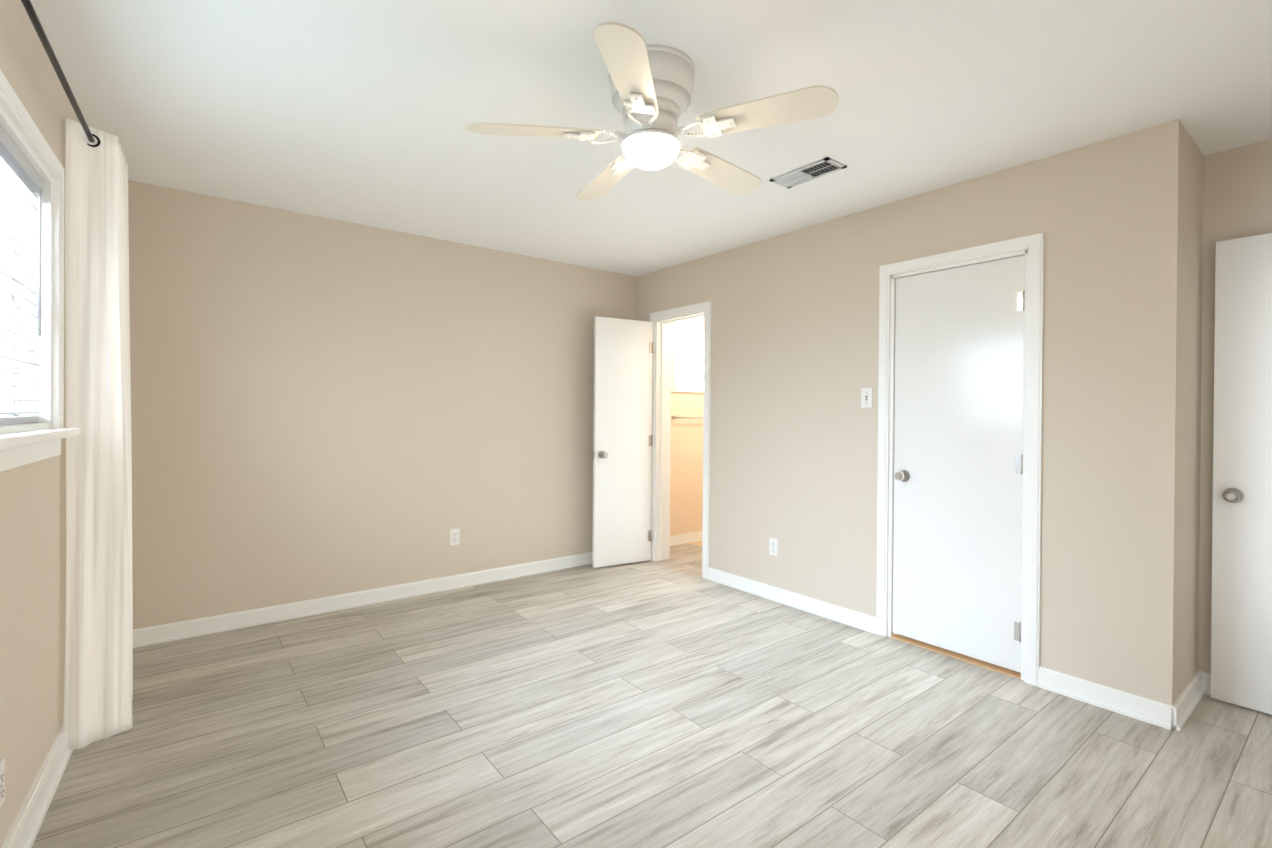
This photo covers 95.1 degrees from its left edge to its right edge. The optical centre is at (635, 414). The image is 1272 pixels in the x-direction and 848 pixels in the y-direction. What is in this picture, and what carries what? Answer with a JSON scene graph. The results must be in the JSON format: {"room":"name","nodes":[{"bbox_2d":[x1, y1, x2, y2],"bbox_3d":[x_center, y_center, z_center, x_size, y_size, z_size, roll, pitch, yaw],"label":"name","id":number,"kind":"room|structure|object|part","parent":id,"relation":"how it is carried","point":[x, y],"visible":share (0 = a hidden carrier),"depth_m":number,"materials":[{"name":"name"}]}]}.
{"room":"empty bedroom","nodes":[
{"label":"empty bedroom","id":0,"kind":"room"},
{"bbox_2d":[0,0,132,847],"bbox_3d":[-1.316,0.016,1.071,0.357,2.450,5.375,0,0,-36],"label":"wall","id":1,"kind":"structure","parent":0,"point":[66,637],"depth_m":2.00,"materials":[{"name":"beige paint"}]},
{"bbox_2d":[0,758,4,806],"bbox_3d":[-1.657,0.967,1.516,0.010,0.115,0.070,0,0,-36],"label":"outlet","id":2,"kind":"object","parent":1,"relation":"attached to","point":[2,760],"depth_m":1.52,"materials":[{"name":"white plastic"}]},
{"bbox_3d":[-1.548,-0.405,1.384,0.021,0.915,1.620,0,0,-36],"label":"window casing trim","id":3,"kind":"part","parent":1,"relation":"part of","materials":[{"name":"white wood"}]},
{"bbox_3d":[-1.253,1.197,0.974,0.035,0.090,5.125,0,0,-36],"label":"baseboard","id":4,"kind":"part","parent":1,"relation":"part of","materials":[{"name":"white wood"}]},
{"bbox_3d":[-1.561,0.099,1.380,0.120,0.093,1.670,0,0,-36],"label":"window sill","id":5,"kind":"part","parent":1,"relation":"part of","materials":[{"name":"white wood"}]},
{"bbox_3d":[-1.519,-1.007,1.411,0.096,0.044,2.720,0,0,-36],"label":"curtain rod","id":6,"kind":"part","parent":1,"relation":"part of","materials":[{"name":"black"}]},
{"bbox_2d":[63,119,132,749],"bbox_3d":[-2.098,0.078,2.306,0.186,2.280,0.415,0,0,-36],"label":"curtain","id":7,"kind":"object","parent":1,"relation":"hanging from","point":[98,588],"depth_m":2.17,"materials":[{"name":"fabric"}]},
{"bbox_2d":[128,180,636,628],"bbox_3d":[-1.542,0.003,4.022,4.105,2.450,0.160,0,0,-38],"label":"wall","id":8,"kind":"structure","parent":0,"point":[321,407],"depth_m":3.66,"materials":[{"name":"beige paint"}]},
{"bbox_2d":[133,552,591,647],"bbox_3d":[-1.428,1.184,4.006,3.615,0.090,0.024,0,0,-38],"label":"baseboard","id":9,"kind":"structure","parent":8,"relation":"attached to","point":[151,635],"depth_m":3.65,"materials":[{"name":"white wood"}]},
{"bbox_2d":[450,528,459,545],"bbox_3d":[-1.284,0.868,4.123,0.070,0.115,0.010,0,0,-38],"label":"electrical outlet","id":10,"kind":"object","parent":8,"relation":"attached to","point":[454,536],"visible":1,"depth_m":4.12,"materials":[{"name":"white plastic"}]},
{"bbox_2d":[30,0,1271,276],"bbox_3d":[0.616,-1.260,2.654,5.820,0.120,5.040,0,0,-38],"label":"ceiling","id":11,"kind":"structure","parent":0,"point":[364,112],"depth_m":2.21,"materials":[{"name":"white paint"}]},
{"bbox_2d":[467,22,838,199],"bbox_3d":[0.070,-1.031,2.076,1.178,0.343,1.194,0,0,-38],"label":"fan","id":12,"kind":"object","parent":11,"relation":"hanging from","point":[651,86],"visible":1,"depth_m":1.93,"materials":[{"name":"white wood"}]},
{"bbox_3d":[0.054,-1.071,2.039,0.300,0.262,0.300,0,0,-38],"label":"motor","id":13,"kind":"part","parent":12,"relation":"part of","materials":[{"name":"white"}]},
{"bbox_2d":[769,157,846,188],"bbox_3d":[0.849,-1.194,2.885,0.160,0.010,0.340,0,0,-38],"label":"ceiling vent","id":14,"kind":"object","parent":11,"relation":"in","point":[811,172],"visible":1,"depth_m":2.87,"materials":[{"name":"silver metal"}]},
{"bbox_2d":[32,541,1271,847],"bbox_3d":[0.596,1.299,2.664,5.820,0.100,5.040,0,0,-38],"label":"floor","id":15,"kind":"structure","parent":0,"point":[674,701],"depth_m":2.21,"materials":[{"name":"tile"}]},
{"bbox_2d":[891,634,1020,678],"bbox_3d":[1.703,1.253,3.075,0.179,0.007,0.644,0,0,-38],"label":"threshold","id":16,"kind":"object","parent":15,"relation":"on","point":[993,667],"visible":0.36,"depth_m":3.01,"materials":[{"name":"brown wood"}]},
{"bbox_2d":[670,318,703,535],"bbox_3d":[0.715,0.013,5.861,1.715,2.450,0.120,0,0,-38],"label":"wall","id":17,"kind":"structure","parent":0,"point":[686,488],"depth_m":5.59,"materials":[{"name":"beige paint"}]},
{"bbox_2d":[670,531,701,545],"bbox_3d":[0.782,1.194,5.670,1.595,0.090,0.283,0,0,-38],"label":"baseboard","id":18,"kind":"structure","parent":17,"relation":"attached to","point":[686,538],"depth_m":5.59,"materials":[{"name":"white wood"}]},
{"bbox_2d":[671,325,703,392],"bbox_3d":[0.593,-0.537,5.740,0.740,0.640,0.128,0,0,-38],"label":"bathroom window","id":19,"kind":"structure","parent":17,"relation":"in","point":[689,344],"depth_m":5.74,"materials":[{"name":"white glass"}]},
{"bbox_2d":[672,415,702,419],"bbox_3d":[0.613,0.028,5.662,0.644,0.044,0.068,0,0,-38],"label":"towel rail","id":20,"kind":"object","parent":17,"relation":"attached to","point":[674,417],"visible":0.44,"depth_m":5.50,"materials":[{"name":"grey metal"}]},
{"bbox_2d":[637,119,1186,705],"bbox_3d":[1.147,0.024,3.779,0.160,2.450,3.528,0,0,-38],"label":"wall","id":21,"kind":"structure","parent":0,"point":[793,373],"depth_m":2.69,"materials":[{"name":"beige paint"}]},
{"bbox_2d":[592,316,653,567],"bbox_3d":[-0.103,0.221,4.780,0.536,2.007,0.186,0,0,-30],"label":"bathroom door","id":22,"kind":"structure","parent":21,"relation":"in","point":[622,437],"depth_m":4.75,"materials":[{"name":"white wood"}]},
{"bbox_2d":[649,301,711,578],"bbox_3d":[0.405,0.190,4.731,0.201,2.100,0.720,0,0,-38],"label":"door frame","id":23,"kind":"structure","parent":21,"relation":"attached to","point":[662,321],"depth_m":4.91,"materials":[{"name":"white wood"}]},
{"bbox_2d":[769,538,777,555],"bbox_3d":[0.926,0.890,3.919,0.010,0.115,0.070,0,0,-38],"label":"electrical outlet","id":24,"kind":"object","parent":21,"relation":"attached to","point":[773,546],"visible":1,"depth_m":3.91,"materials":[{"name":"white plastic"}]},
{"bbox_2d":[707,567,875,633],"bbox_3d":[0.962,1.203,3.860,0.024,0.090,1.352,0,0,-38],"label":"baseboard","id":25,"kind":"structure","parent":21,"relation":"attached to","point":[856,619],"depth_m":3.75,"materials":[{"name":"white wood"}]},
{"bbox_2d":[861,388,872,407],"bbox_3d":[1.340,-0.098,3.386,0.019,0.115,0.070,0,0,-38],"label":"light switch","id":26,"kind":"object","parent":21,"relation":"attached to","point":[866,397],"visible":1,"depth_m":3.39,"materials":[{"name":"white plastic"}]},
{"bbox_2d":[893,255,1024,672],"bbox_3d":[1.634,0.234,3.008,0.110,1.993,0.644,0,0,-38],"label":"closet door","id":27,"kind":"structure","parent":21,"relation":"in","point":[958,455],"depth_m":2.99,"materials":[{"name":"white wood"}]},
{"bbox_2d":[876,233,1043,685],"bbox_3d":[1.694,0.206,3.058,0.181,2.100,0.800,0,0,-38],"label":"trim","id":28,"kind":"structure","parent":21,"relation":"attached to","point":[1030,248],"depth_m":2.76,"materials":[{"name":"white wood"}]},
{"bbox_2d":[1038,666,1164,726],"bbox_3d":[2.001,1.216,2.524,0.024,0.090,0.435,0,0,-38],"label":"baseboard","id":29,"kind":"structure","parent":21,"relation":"attached to","point":[1150,711],"depth_m":2.51,"materials":[{"name":"white wood"}]},
{"bbox_2d":[1181,132,1203,692],"bbox_3d":[2.468,0.039,2.647,0.535,2.450,0.120,0,0,-38],"label":"wall","id":30,"kind":"structure","parent":0,"point":[1192,410],"depth_m":2.54,"materials":[{"name":"beige paint"}]},
{"bbox_2d":[1161,671,1208,730],"bbox_3d":[2.356,1.219,2.479,0.529,0.090,0.024,0,0,-38],"label":"baseboard","id":31,"kind":"structure","parent":30,"relation":"attached to","point":[1177,714],"depth_m":2.45,"materials":[{"name":"white wood"}]},
{"bbox_2d":[1198,139,1271,673],"bbox_3d":[3.005,0.044,2.263,0.160,2.450,1.147,0,0,-38],"label":"wall","id":32,"kind":"structure","parent":0,"point":[1237,200],"depth_m":2.64,"materials":[{"name":"beige paint"}]},
{"bbox_2d":[1210,233,1271,714],"bbox_3d":[2.783,0.248,2.237,0.110,2.016,0.816,0,0,-38],"label":"entry door","id":33,"kind":"structure","parent":32,"relation":"in","point":[1241,632],"depth_m":2.50,"materials":[{"name":"white wood"}]}
]}

